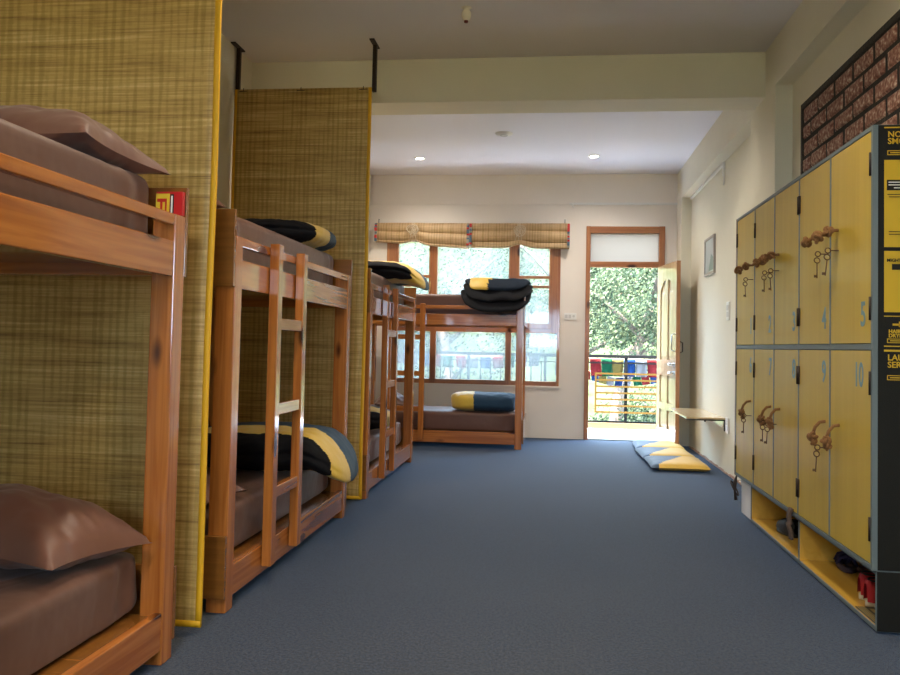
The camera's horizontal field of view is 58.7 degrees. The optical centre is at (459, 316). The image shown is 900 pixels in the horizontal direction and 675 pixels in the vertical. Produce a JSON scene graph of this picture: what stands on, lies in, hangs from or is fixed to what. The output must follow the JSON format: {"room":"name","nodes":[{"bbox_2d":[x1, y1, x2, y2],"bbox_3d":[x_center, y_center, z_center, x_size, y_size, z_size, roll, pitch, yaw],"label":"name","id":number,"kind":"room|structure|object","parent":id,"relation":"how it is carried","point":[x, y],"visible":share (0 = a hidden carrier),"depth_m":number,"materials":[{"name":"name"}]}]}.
{"room":"dormitory","nodes":[
{"label":"dormitory","id":0,"kind":"room"},
{"bbox_2d":[217,33,370,259],"bbox_3d":[-1.972,-0.407,4.098,0.200,3.270,12.650,1,-2,7],"label":"wall","id":1,"kind":"structure","parent":0,"point":[228,51],"depth_m":5.74,"materials":[{"name":"paint"}]},
{"bbox_2d":[252,52,765,114],"bbox_3d":[0.312,-1.759,6.114,3.825,0.329,0.315,1,-2,7],"label":"beam","id":2,"kind":"structure","parent":1,"relation":"attached to","point":[735,80],"depth_m":5.95,"materials":[{"name":"paint"}]},
{"bbox_2d":[221,0,802,174],"bbox_3d":[-0.051,-2.164,2.457,4.340,0.200,15.700,1,-2,7],"label":"ceiling","id":3,"kind":"structure","parent":0,"point":[650,142],"depth_m":5.72,"materials":[{"name":"paint"}]},
{"bbox_2d":[231,42,244,89],"bbox_3d":[-1.623,-1.801,5.842,0.036,0.345,0.185,1,-2,7],"label":"bracket","id":4,"kind":"object","parent":3,"relation":"hanging from","point":[240,50],"visible":1,"depth_m":5.85,"materials":[{"name":"brown metal"}]},
{"bbox_2d":[369,38,379,91],"bbox_3d":[-0.612,-1.784,5.724,0.036,0.345,0.185,1,-2,7],"label":"bracket","id":5,"kind":"object","parent":3,"relation":"hanging from","point":[376,47],"visible":1,"depth_m":5.73,"materials":[{"name":"brown metal"}]},
{"bbox_2d":[415,157,425,159],"bbox_3d":[-0.457,-1.823,9.231,0.132,0.008,0.132,1,-2,7],"label":"recessed light","id":6,"kind":"object","parent":3,"relation":"in","point":[416,158],"visible":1,"depth_m":9.23,"materials":[{"name":"white plastic"}]},
{"bbox_2d":[461,6,471,22],"bbox_3d":[0.042,-1.918,5.096,0.068,0.097,0.068,1,-2,7],"label":"ceiling sensor","id":7,"kind":"object","parent":3,"relation":"attached to","point":[466,14],"visible":1,"depth_m":5.08,"materials":[{"name":"beige plastic"}]},
{"bbox_2d":[495,131,512,136],"bbox_3d":[0.449,-1.837,8.088,0.180,0.026,0.180,1,-2,7],"label":"ceiling rose","id":8,"kind":"object","parent":3,"relation":"attached to","point":[500,133],"visible":1,"depth_m":8.05,"materials":[{"name":"white plastic"}]},
{"bbox_2d":[588,155,599,157],"bbox_3d":[1.505,-1.792,8.961,0.132,0.008,0.132,1,-2,7],"label":"recessed light","id":9,"kind":"object","parent":3,"relation":"in","point":[589,156],"visible":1,"depth_m":8.96,"materials":[{"name":"white plastic"}]},
{"bbox_2d":[130,438,899,674],"bbox_3d":[0.039,1.316,3.708,4.340,0.120,12.470,1,-2,7],"label":"floor","id":10,"kind":"structure","parent":0,"point":[548,556],"depth_m":3.71,"materials":[{"name":"carpet"}]},
{"bbox_2d":[0,152,188,674],"bbox_3d":[-1.562,0.325,1.950,1.005,1.667,1.955,1,-2,7],"label":"bunk bed","id":11,"kind":"object","parent":10,"relation":"on","point":[37,239],"visible":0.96,"depth_m":2.75,"materials":[{"name":"brown wood"}]},
{"bbox_2d":[0,552,136,674],"bbox_3d":[-1.593,0.876,1.937,0.778,0.233,1.865,1,-2,7],"label":"mattress","id":12,"kind":"object","parent":11,"relation":"on","point":[44,615],"visible":0.83,"depth_m":2.37,"materials":[{"name":"brown fabric"}]},
{"bbox_2d":[0,483,150,570],"bbox_3d":[-1.478,0.678,2.622,0.780,0.252,0.449,1,-2,17],"label":"pillow","id":13,"kind":"object","parent":12,"relation":"on","point":[41,529],"visible":1,"depth_m":2.48,"materials":[{"name":"brown fabric"}]},
{"bbox_2d":[0,118,148,232],"bbox_3d":[-1.566,-0.395,1.983,0.786,0.302,1.865,1,-2,7],"label":"mattress","id":14,"kind":"object","parent":11,"relation":"on","point":[16,141],"visible":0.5,"depth_m":2.33,"materials":[{"name":"brown fabric"}]},
{"bbox_2d":[0,105,169,174],"bbox_3d":[-1.438,-0.596,2.702,0.761,0.220,0.459,1,-2,13],"label":"pillow","id":15,"kind":"object","parent":14,"relation":"on","point":[76,130],"visible":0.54,"depth_m":2.52,"materials":[{"name":"brown fabric"}]},
{"bbox_2d":[156,192,184,215],"bbox_3d":[-1.036,-0.403,2.864,0.100,0.085,0.020,1,-2,7],"label":"booklet","id":16,"kind":"object","parent":11,"relation":"on","point":[173,202],"visible":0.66,"depth_m":2.85,"materials":[{"name":"red paper"}]},
{"bbox_2d":[0,0,221,627],"bbox_3d":[-1.458,-0.286,3.159,1.021,2.929,0.024,1,-2,7],"label":"wall","id":17,"kind":"structure","parent":10,"relation":"on","point":[74,350],"depth_m":3.15,"materials":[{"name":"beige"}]},
{"bbox_2d":[203,209,351,613],"bbox_3d":[-1.288,0.416,4.312,1.005,1.667,1.955,1,-2,7],"label":"bunk bed","id":18,"kind":"object","parent":10,"relation":"on","point":[238,283],"visible":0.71,"depth_m":3.70,"materials":[{"name":"brown wood"}]},
{"bbox_2d":[205,466,327,546],"bbox_3d":[-1.319,0.967,4.299,0.778,0.233,1.865,1,-2,7],"label":"mattress","id":19,"kind":"object","parent":18,"relation":"on","point":[249,503],"visible":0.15,"depth_m":4.04,"materials":[{"name":"brown fabric"}]},
{"bbox_2d":[206,474,247,504],"bbox_3d":[-1.327,0.764,3.620,0.620,0.150,0.400,1,-2,12],"label":"pillow","id":20,"kind":"object","parent":19,"relation":"on","point":[238,489],"visible":0.02,"depth_m":3.54,"materials":[{"name":"brown fabric"}]},
{"bbox_2d":[207,421,357,481],"bbox_3d":[-1.110,0.788,4.701,1.005,0.321,0.900,1,-2,10],"label":"duvet","id":21,"kind":"object","parent":19,"relation":"on","point":[326,451],"visible":0.57,"depth_m":4.40,"materials":[{"name":"black fabric"}]},
{"bbox_2d":[236,217,332,284],"bbox_3d":[-1.292,-0.303,4.345,0.786,0.302,1.865,1,-2,7],"label":"mattress","id":22,"kind":"object","parent":18,"relation":"on","point":[248,230],"visible":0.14,"depth_m":4.18,"materials":[{"name":"brown fabric"}]},
{"bbox_2d":[216,199,226,208],"bbox_3d":[-1.401,-0.550,3.579,0.620,0.149,0.340,1,-2,4],"label":"pillow","id":23,"kind":"object","parent":22,"relation":"on","point":[219,204],"visible":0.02,"depth_m":3.69,"materials":[{"name":"brown fabric"}]},
{"bbox_2d":[245,218,335,250],"bbox_3d":[-1.175,-0.497,5.000,0.762,0.182,0.820,1,-2,7],"label":"duvet","id":24,"kind":"object","parent":22,"relation":"on","point":[319,238],"visible":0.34,"depth_m":4.70,"materials":[{"name":"black fabric"}]},
{"bbox_2d":[231,86,371,499],"bbox_3d":[-1.162,-0.188,5.715,1.019,2.929,0.026,1,-2,7],"label":"partition screen","id":25,"kind":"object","parent":10,"relation":"on","point":[302,154],"depth_m":5.72,"materials":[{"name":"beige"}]},
{"bbox_2d":[362,268,416,498],"bbox_3d":[-1.001,0.512,6.788,1.005,1.667,1.955,1,-2,7],"label":"bunk bed","id":26,"kind":"object","parent":10,"relation":"on","point":[383,310],"visible":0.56,"depth_m":6.48,"materials":[{"name":"brown wood"}]},
{"bbox_2d":[369,422,400,461],"bbox_3d":[-1.032,1.062,6.776,0.778,0.233,1.865,1,-2,7],"label":"mattress","id":27,"kind":"object","parent":26,"relation":"on","point":[374,434],"visible":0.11,"depth_m":6.56,"materials":[{"name":"brown fabric"}]},
{"bbox_2d":[370,406,389,429],"bbox_3d":[-0.970,0.855,6.771,0.846,0.208,0.659,1,-2,2],"label":"duvet","id":28,"kind":"object","parent":27,"relation":"on","point":[374,411],"visible":0.12,"depth_m":6.53,"materials":[{"name":"black fabric"}]},
{"bbox_2d":[371,272,403,304],"bbox_3d":[-1.004,-0.208,6.822,0.786,0.302,1.865,1,-2,7],"label":"mattress","id":29,"kind":"object","parent":26,"relation":"on","point":[376,279],"visible":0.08,"depth_m":6.66,"materials":[{"name":"brown fabric"}]},
{"bbox_2d":[368,260,428,290],"bbox_3d":[-0.743,-0.364,7.173,0.923,0.244,0.901,1,-2,7],"label":"duvet","id":30,"kind":"object","parent":29,"relation":"on","point":[398,273],"visible":0.44,"depth_m":6.80,"materials":[{"name":"black fabric"}]},
{"bbox_2d":[371,297,527,449],"bbox_3d":[-0.214,0.618,9.272,1.955,1.667,1.005,1,-2,7],"label":"bunk bed","id":31,"kind":"object","parent":10,"relation":"on","point":[519,321],"visible":0.48,"depth_m":8.79,"materials":[{"name":"brown wood"}]},
{"bbox_2d":[370,404,514,431],"bbox_3d":[-0.218,1.169,9.272,1.865,0.233,0.778,1,-2,7],"label":"mattress","id":32,"kind":"object","parent":31,"relation":"on","point":[435,417],"visible":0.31,"depth_m":8.86,"materials":[{"name":"brown fabric"}]},
{"bbox_2d":[374,393,403,405],"bbox_3d":[-0.781,0.963,9.267,0.420,0.183,0.500,1,-2,-5],"label":"pillow","id":33,"kind":"object","parent":32,"relation":"on","point":[400,398],"visible":0.23,"depth_m":9.07,"materials":[{"name":"brown fabric"}]},
{"bbox_2d":[451,391,514,411],"bbox_3d":[0.287,0.960,9.042,0.775,0.220,0.522,1,-2,7],"label":"duvet","id":34,"kind":"object","parent":32,"relation":"on","point":[464,400],"visible":0.95,"depth_m":8.82,"materials":[{"name":"blue fabric"}]},
{"bbox_2d":[416,294,516,314],"bbox_3d":[-0.192,-0.101,9.316,1.865,0.302,0.786,1,-2,7],"label":"mattress","id":35,"kind":"object","parent":31,"relation":"on","point":[429,299],"visible":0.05,"depth_m":8.93,"materials":[{"name":"brown fabric"}]},
{"bbox_2d":[461,278,532,312],"bbox_3d":[0.423,-0.230,8.982,0.811,0.402,0.626,1,-2,7],"label":"duvet","id":36,"kind":"object","parent":35,"relation":"on","point":[498,295],"visible":1,"depth_m":8.78,"materials":[{"name":"black fabric"}]},
{"bbox_2d":[632,440,684,449],"bbox_3d":[2.218,1.449,8.935,0.540,0.085,0.650,1,-2,9],"label":"floor cushion","id":37,"kind":"object","parent":10,"relation":"on","point":[637,443],"visible":0.59,"depth_m":8.81,"materials":[{"name":"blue fabric"}]},
{"bbox_2d":[635,447,694,458],"bbox_3d":[2.122,1.423,8.282,0.540,0.085,0.650,1,-2,5],"label":"floor cushion","id":38,"kind":"object","parent":10,"relation":"on","point":[643,451],"visible":0.7,"depth_m":8.16,"materials":[{"name":"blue fabric"}]},
{"bbox_2d":[644,455,710,470],"bbox_3d":[2.061,1.399,7.625,0.540,0.084,0.650,1,-2,7],"label":"floor cushion","id":39,"kind":"object","parent":10,"relation":"on","point":[671,463],"visible":1,"depth_m":7.37,"materials":[{"name":"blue fabric"}]},
{"bbox_2d":[741,479,750,519],"bbox_3d":[2.062,1.240,5.405,0.246,0.238,0.308,1,-2,7],"label":"box","id":40,"kind":"object","parent":10,"relation":"on","point":[746,488],"visible":0.23,"depth_m":5.42,"materials":[{"name":"white cardboard"}]},
{"bbox_2d":[751,486,899,632],"bbox_3d":[1.934,1.189,4.209,0.290,0.248,2.056,1,-2,7],"label":"shoe rack","id":41,"kind":"object","parent":10,"relation":"on","point":[815,553],"visible":0.56,"depth_m":4.01,"materials":[{"name":"yellow wood"}]},
{"bbox_2d":[776,518,797,537],"bbox_3d":[1.976,1.258,4.819,0.098,0.094,0.260,1,-2,0],"label":"shoe","id":42,"kind":"object","parent":41,"relation":"in","point":[781,527],"visible":0.6,"depth_m":4.77,"materials":[{"name":"black leather"}]},
{"bbox_2d":[734,125,899,571],"bbox_3d":[1.912,0.166,4.452,0.424,1.808,2.459,1,-2,7],"label":"lockers","id":43,"kind":"object","parent":41,"relation":"on","point":[817,359],"visible":1,"depth_m":3.73,"materials":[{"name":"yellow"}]},
{"bbox_2d":[730,475,738,499],"bbox_3d":[1.918,1.190,5.582,0.059,0.170,0.115,1,-2,7],"label":"dangling lace","id":44,"kind":"object","parent":43,"relation":"hanging from","point":[733,483],"visible":1,"depth_m":5.56,"materials":[{"name":"black fabric"}]},
{"bbox_2d":[741,413,751,432],"bbox_3d":[1.865,0.695,5.199,0.070,0.129,0.013,1,-2,7],"label":"key","id":45,"kind":"object","parent":43,"relation":"attached to","point":[743,413],"visible":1,"depth_m":5.20,"materials":[{"name":"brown metal"}]},
{"bbox_2d":[743,277,752,296],"bbox_3d":[1.881,-0.191,5.216,0.070,0.130,0.013,1,-2,7],"label":"key","id":46,"kind":"object","parent":43,"relation":"attached to","point":[744,277],"visible":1,"depth_m":5.21,"materials":[{"name":"brown metal"}]},
{"bbox_2d":[760,420,764,441],"bbox_3d":[1.810,0.677,4.728,0.070,0.129,0.013,1,-2,7],"label":"key","id":47,"kind":"object","parent":43,"relation":"attached to","point":[761,420],"visible":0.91,"depth_m":4.73,"materials":[{"name":"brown metal"}]},
{"bbox_2d":[761,270,772,291],"bbox_3d":[1.827,-0.209,4.750,0.070,0.130,0.013,1,-2,7],"label":"key","id":48,"kind":"object","parent":43,"relation":"attached to","point":[764,270],"visible":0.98,"depth_m":4.75,"materials":[{"name":"brown metal"}]},
{"bbox_2d":[764,423,776,443],"bbox_3d":[1.796,0.673,4.623,0.072,0.130,0.013,1,-2,7],"label":"key","id":49,"kind":"object","parent":43,"relation":"attached to","point":[765,423],"visible":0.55,"depth_m":4.62,"materials":[{"name":"brown metal"}]},
{"bbox_2d":[767,268,778,289],"bbox_3d":[1.811,-0.214,4.618,0.070,0.130,0.013,1,-2,7],"label":"key","id":50,"kind":"object","parent":43,"relation":"attached to","point":[769,268],"visible":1,"depth_m":4.62,"materials":[{"name":"brown metal"}]},
{"bbox_2d":[786,507,793,539],"bbox_3d":[1.768,1.109,4.287,0.030,0.167,0.063,1,-2,7],"label":"strap","id":51,"kind":"object","parent":43,"relation":"hanging from","point":[790,510],"visible":1,"depth_m":4.27,"materials":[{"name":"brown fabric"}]},
{"bbox_2d":[812,444,822,471],"bbox_3d":[1.696,0.667,3.759,0.072,0.130,0.013,1,-2,7],"label":"key","id":52,"kind":"object","parent":43,"relation":"attached to","point":[816,444],"visible":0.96,"depth_m":3.76,"materials":[{"name":"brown metal"}]},
{"bbox_2d":[814,251,825,277],"bbox_3d":[1.716,-0.245,3.797,0.070,0.129,0.013,1,-2,7],"label":"key","id":53,"kind":"object","parent":43,"relation":"attached to","point":[816,275],"visible":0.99,"depth_m":3.80,"materials":[{"name":"brown metal"}]},
{"bbox_2d":[822,247,838,275],"bbox_3d":[1.697,-0.251,3.658,0.076,0.130,0.013,1,-2,7],"label":"key","id":54,"kind":"object","parent":43,"relation":"attached to","point":[823,273],"visible":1,"depth_m":3.66,"materials":[{"name":"brown metal"}]},
{"bbox_2d":[884,127,899,379],"bbox_3d":[1.851,-0.257,3.239,0.252,1.033,0.001,1,-2,7],"label":"print","id":55,"kind":"object","parent":43,"relation":"attached to","point":[891,134],"depth_m":3.25,"materials":[{"name":"yellow paper"}]},
{"bbox_2d":[833,551,858,573],"bbox_3d":[1.968,1.243,4.068,0.103,0.070,0.230,0,-2,18],"label":"sandal","id":56,"kind":"object","parent":41,"relation":"in","point":[839,556],"visible":0.89,"depth_m":4.04,"materials":[{"name":"grey rubber"}]},
{"bbox_2d":[843,558,867,572],"bbox_3d":[2.023,1.245,4.084,0.103,0.070,0.230,1,-2,10],"label":"sandal","id":57,"kind":"object","parent":41,"relation":"in","point":[846,561],"visible":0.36,"depth_m":4.04,"materials":[{"name":"grey rubber"}]},
{"bbox_2d":[855,606,874,622],"bbox_3d":[1.731,1.244,3.330,0.083,0.005,0.215,1,-2,7],"label":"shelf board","id":58,"kind":"structure","parent":41,"relation":"on","point":[869,612],"depth_m":3.37,"materials":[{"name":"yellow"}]},
{"bbox_2d":[857,571,874,599],"bbox_3d":[1.878,1.200,3.559,0.200,0.116,0.092,1,-2,1],"label":"sneaker","id":59,"kind":"object","parent":41,"relation":"on","point":[863,575],"visible":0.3,"depth_m":3.55,"materials":[{"name":"red fabric"}]},
{"bbox_2d":[863,577,874,606],"bbox_3d":[1.856,1.196,3.463,0.200,0.116,0.092,1,-2,0],"label":"sneaker","id":60,"kind":"object","parent":41,"relation":"on","point":[869,586],"visible":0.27,"depth_m":3.44,"materials":[{"name":"red fabric"}]},
{"bbox_2d":[369,174,677,438],"bbox_3d":[0.801,-0.136,10.037,3.940,3.270,0.200,1,-2,7],"label":"wall","id":61,"kind":"structure","parent":0,"point":[556,413],"depth_m":9.90,"materials":[{"name":"white paint"}]},
{"bbox_2d":[374,223,469,248],"bbox_3d":[-0.474,-1.015,10.027,1.194,0.329,0.157,1,-2,7],"label":"rolled blind","id":62,"kind":"object","parent":61,"relation":"attached to","point":[450,235],"visible":1,"depth_m":10.00,"materials":[{"name":"beige"}]},
{"bbox_2d":[370,204,568,204],"bbox_3d":[0.758,-1.401,9.984,3.825,0.010,0.012,1,-2,7],"label":"trim","id":63,"kind":"structure","parent":61,"relation":"attached to","point":[370,204],"depth_m":10.06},
{"bbox_2d":[387,243,560,387],"bbox_3d":[0.153,-0.083,10.021,2.213,1.902,0.118,1,-2,7],"label":"window","id":64,"kind":"structure","parent":61,"relation":"in","point":[436,347],"depth_m":9.97,"materials":[{"name":"brown wood"}]},
{"bbox_2d":[469,223,569,248],"bbox_3d":[0.738,-0.998,9.886,1.234,0.323,0.157,1,-2,7],"label":"rolled blind","id":65,"kind":"object","parent":61,"relation":"attached to","point":[481,235],"visible":1,"depth_m":9.88,"materials":[{"name":"beige"}]},
{"bbox_2d":[564,313,575,319],"bbox_3d":[1.362,0.001,9.858,0.150,0.083,0.016,1,-2,7],"label":"switch plate","id":66,"kind":"object","parent":61,"relation":"attached to","point":[567,316],"visible":1,"depth_m":9.85,"materials":[{"name":"white plastic"}]},
{"bbox_2d":[588,438,634,440],"bbox_3d":[1.979,1.509,9.766,0.825,0.012,0.100,1,-2,7],"label":"trim","id":67,"kind":"structure","parent":61,"relation":"attached to","point":[588,438],"depth_m":9.75,"materials":[{"name":"grey"}]},
{"bbox_2d":[569,203,677,206],"bbox_3d":[2.007,-1.363,9.823,1.305,0.067,0.040,1,-2,7],"label":"trim","id":68,"kind":"structure","parent":61,"relation":"attached to","point":[572,204],"depth_m":9.82,"materials":[{"name":"white plastic"}]},
{"bbox_2d":[583,226,682,443],"bbox_3d":[2.027,0.192,9.419,1.064,2.620,0.880,1,-2,7],"label":"door","id":69,"kind":"structure","parent":61,"relation":"in","point":[606,246],"depth_m":9.74,"materials":[{"name":"brown wood"}]},
{"bbox_2d":[588,428,655,439],"bbox_3d":[1.121,1.611,10.688,7.000,0.140,1.300,1,-2,7],"label":"floor","id":70,"kind":"structure","parent":0,"point":[592,432],"depth_m":10.59,"materials":[{"name":"white concrete"}]},
{"bbox_2d":[588,422,655,429],"bbox_3d":[1.202,1.595,11.385,7.000,0.225,0.100,1,-2,7],"label":"curb","id":71,"kind":"object","parent":70,"relation":"on","point":[597,425],"depth_m":11.21,"materials":[{"name":"white"}]},
{"bbox_2d":[444,351,656,423],"bbox_3d":[1.213,1.005,11.391,7.000,0.955,0.090,1,-2,7],"label":"balcony railing","id":72,"kind":"object","parent":71,"relation":"on","point":[468,354],"visible":0.19,"depth_m":11.26,"materials":[{"name":"black"}]},
{"bbox_2d":[443,355,538,368],"bbox_3d":[0.137,0.630,11.607,2.201,0.245,0.074,1,-2,7],"label":"prayer flag string","id":73,"kind":"object","parent":72,"relation":"hanging from","point":[484,364],"visible":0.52,"depth_m":11.60,"materials":[{"name":"multicoloured fabric"}]},
{"bbox_2d":[555,358,656,376],"bbox_3d":[2.437,0.729,11.330,2.164,0.254,0.044,1,-2,7],"label":"prayer flag string","id":74,"kind":"object","parent":72,"relation":"hanging from","point":[594,367],"visible":0.48,"depth_m":11.35,"materials":[{"name":"multicoloured fabric"}]},
{"bbox_2d":[589,371,656,385],"bbox_3d":[2.325,0.820,11.404,1.802,0.384,0.038,1,-2,7],"label":"prayer flag string","id":75,"kind":"object","parent":72,"relation":"hanging from","point":[609,383],"visible":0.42,"depth_m":11.40,"materials":[{"name":"multicoloured fabric"}]},
{"bbox_2d":[689,0,899,481],"bbox_3d":[2.140,-0.341,3.618,0.200,3.270,12.650,1,-2,7],"label":"wall","id":76,"kind":"structure","parent":0,"point":[716,208],"depth_m":7.53,"materials":[{"name":"paint"}]},
{"bbox_2d":[677,198,691,445],"bbox_3d":[2.692,0.063,9.543,0.165,2.915,0.330,1,-2,7],"label":"pillar","id":77,"kind":"structure","parent":76,"relation":"attached to","point":[684,207],"depth_m":9.39,"materials":[{"name":"paint"}]},
{"bbox_2d":[669,408,724,431],"bbox_3d":[2.347,1.021,7.977,0.355,0.123,1.145,1,-2,7],"label":"wall shelf","id":78,"kind":"object","parent":76,"relation":"attached to","point":[688,413],"visible":0.95,"depth_m":7.69,"materials":[{"name":"brown wood"}]},
{"bbox_2d":[690,162,724,199],"bbox_3d":[2.614,-1.319,8.494,0.021,0.222,1.836,1,-2,7],"label":"trim","id":79,"kind":"structure","parent":76,"relation":"attached to","point":[722,166],"depth_m":8.05,"materials":[{"name":"white plastic"}]},
{"bbox_2d":[704,234,715,276],"bbox_3d":[2.570,-0.621,8.218,0.022,0.390,0.500,1,-2,7],"label":"picture frame","id":80,"kind":"object","parent":76,"relation":"attached to","point":[710,242],"visible":1,"depth_m":8.18,"materials":[{"name":"beige"}]},
{"bbox_2d":[705,238,712,273],"bbox_3d":[2.574,-0.621,8.218,0.011,0.340,0.450,1,-2,7],"label":"picture","id":81,"kind":"object","parent":80,"relation":"attached to","point":[709,241],"depth_m":8.24},
{"bbox_2d":[688,446,741,485],"bbox_3d":[2.476,1.440,7.696,0.020,0.020,3.160,1,-2,7],"label":"baseboard","id":82,"kind":"structure","parent":76,"relation":"attached to","point":[692,448],"depth_m":7.79,"materials":[{"name":"beige wood"}]},
{"bbox_2d":[725,417,728,433],"bbox_3d":[2.438,0.995,7.295,0.016,0.140,0.120,1,-2,7],"label":"power socket","id":83,"kind":"object","parent":76,"relation":"attached to","point":[726,418],"visible":1,"depth_m":7.28,"materials":[{"name":"white plastic"}]},
{"bbox_2d":[726,301,729,319],"bbox_3d":[2.460,-0.049,7.333,0.016,0.170,0.120,1,-2,7],"label":"light switch","id":84,"kind":"object","parent":76,"relation":"attached to","point":[727,303],"visible":1,"depth_m":7.30,"materials":[{"name":"white plastic"}]},
{"bbox_2d":[750,38,792,209],"bbox_3d":[2.254,-0.261,5.753,0.165,3.270,0.680,1,-2,7],"label":"pillar","id":85,"kind":"structure","parent":76,"relation":"attached to","point":[772,119],"depth_m":5.56,"materials":[{"name":"paint"}]},
{"bbox_2d":[677,0,869,201],"bbox_3d":[2.026,-1.803,3.587,0.165,0.355,12.450,1,-2,7],"label":"beam","id":86,"kind":"structure","parent":76,"relation":"attached to","point":[814,24],"depth_m":5.26,"materials":[{"name":"paint"}]},
{"bbox_2d":[800,9,899,174],"bbox_3d":[1.933,-1.137,2.721,0.025,0.656,4.960,1,-2,7],"label":"brick panel","id":87,"kind":"object","parent":76,"relation":"attached to","point":[864,92],"visible":0.8,"depth_m":4.26,"materials":[{"name":"brown brick"}]},
{"label":"outside","id":88,"kind":"structure","parent":0,"visible":0},
{"bbox_2d":[400,242,656,420],"bbox_3d":[4.920,-2.257,41.829,90.000,16.521,60.000,1,-2,7],"label":"outdoor background","id":89,"kind":"structure","parent":88,"point":[536,370],"depth_m":41.97,"materials":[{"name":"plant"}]},
{"bbox_2d":[400,243,551,379],"bbox_3d":[-0.067,1.163,16.908,4.695,7.162,4.965,2,-2,-31],"label":"leafy tree","id":90,"kind":"object","parent":89,"relation":"on","point":[452,337],"visible":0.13,"depth_m":16.51,"materials":[{"name":"green plant"}]},
{"bbox_2d":[443,245,654,353],"bbox_3d":[2.437,0.421,18.593,5.011,8.864,5.460,1,-2,16],"label":"leafy tree","id":91,"kind":"object","parent":89,"relation":"on","point":[526,250],"visible":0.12,"depth_m":18.48,"materials":[{"name":"green plant"}]},
{"bbox_2d":[530,268,657,420],"bbox_3d":[3.656,1.176,15.328,4.051,7.184,3.990,0,-2,26],"label":"leafy tree","id":92,"kind":"object","parent":89,"relation":"on","point":[617,332],"visible":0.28,"depth_m":14.90,"materials":[{"name":"green plant"}]},
{"bbox_2d":[589,392,655,421],"bbox_3d":[3.367,3.025,14.146,2.534,3.410,2.483,0,-3,38],"label":"shrub","id":93,"kind":"object","parent":89,"relation":"on","point":[638,417],"visible":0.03,"depth_m":14.11,"materials":[{"name":"green plant"}]},
{"bbox_2d":[592,385,655,421],"bbox_3d":[5.431,3.190,19.526,3.874,3.920,4.143,2,-2,-25],"label":"shrub","id":94,"kind":"object","parent":89,"relation":"on","point":[650,389],"visible":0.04,"depth_m":20.47,"materials":[{"name":"green plant"}]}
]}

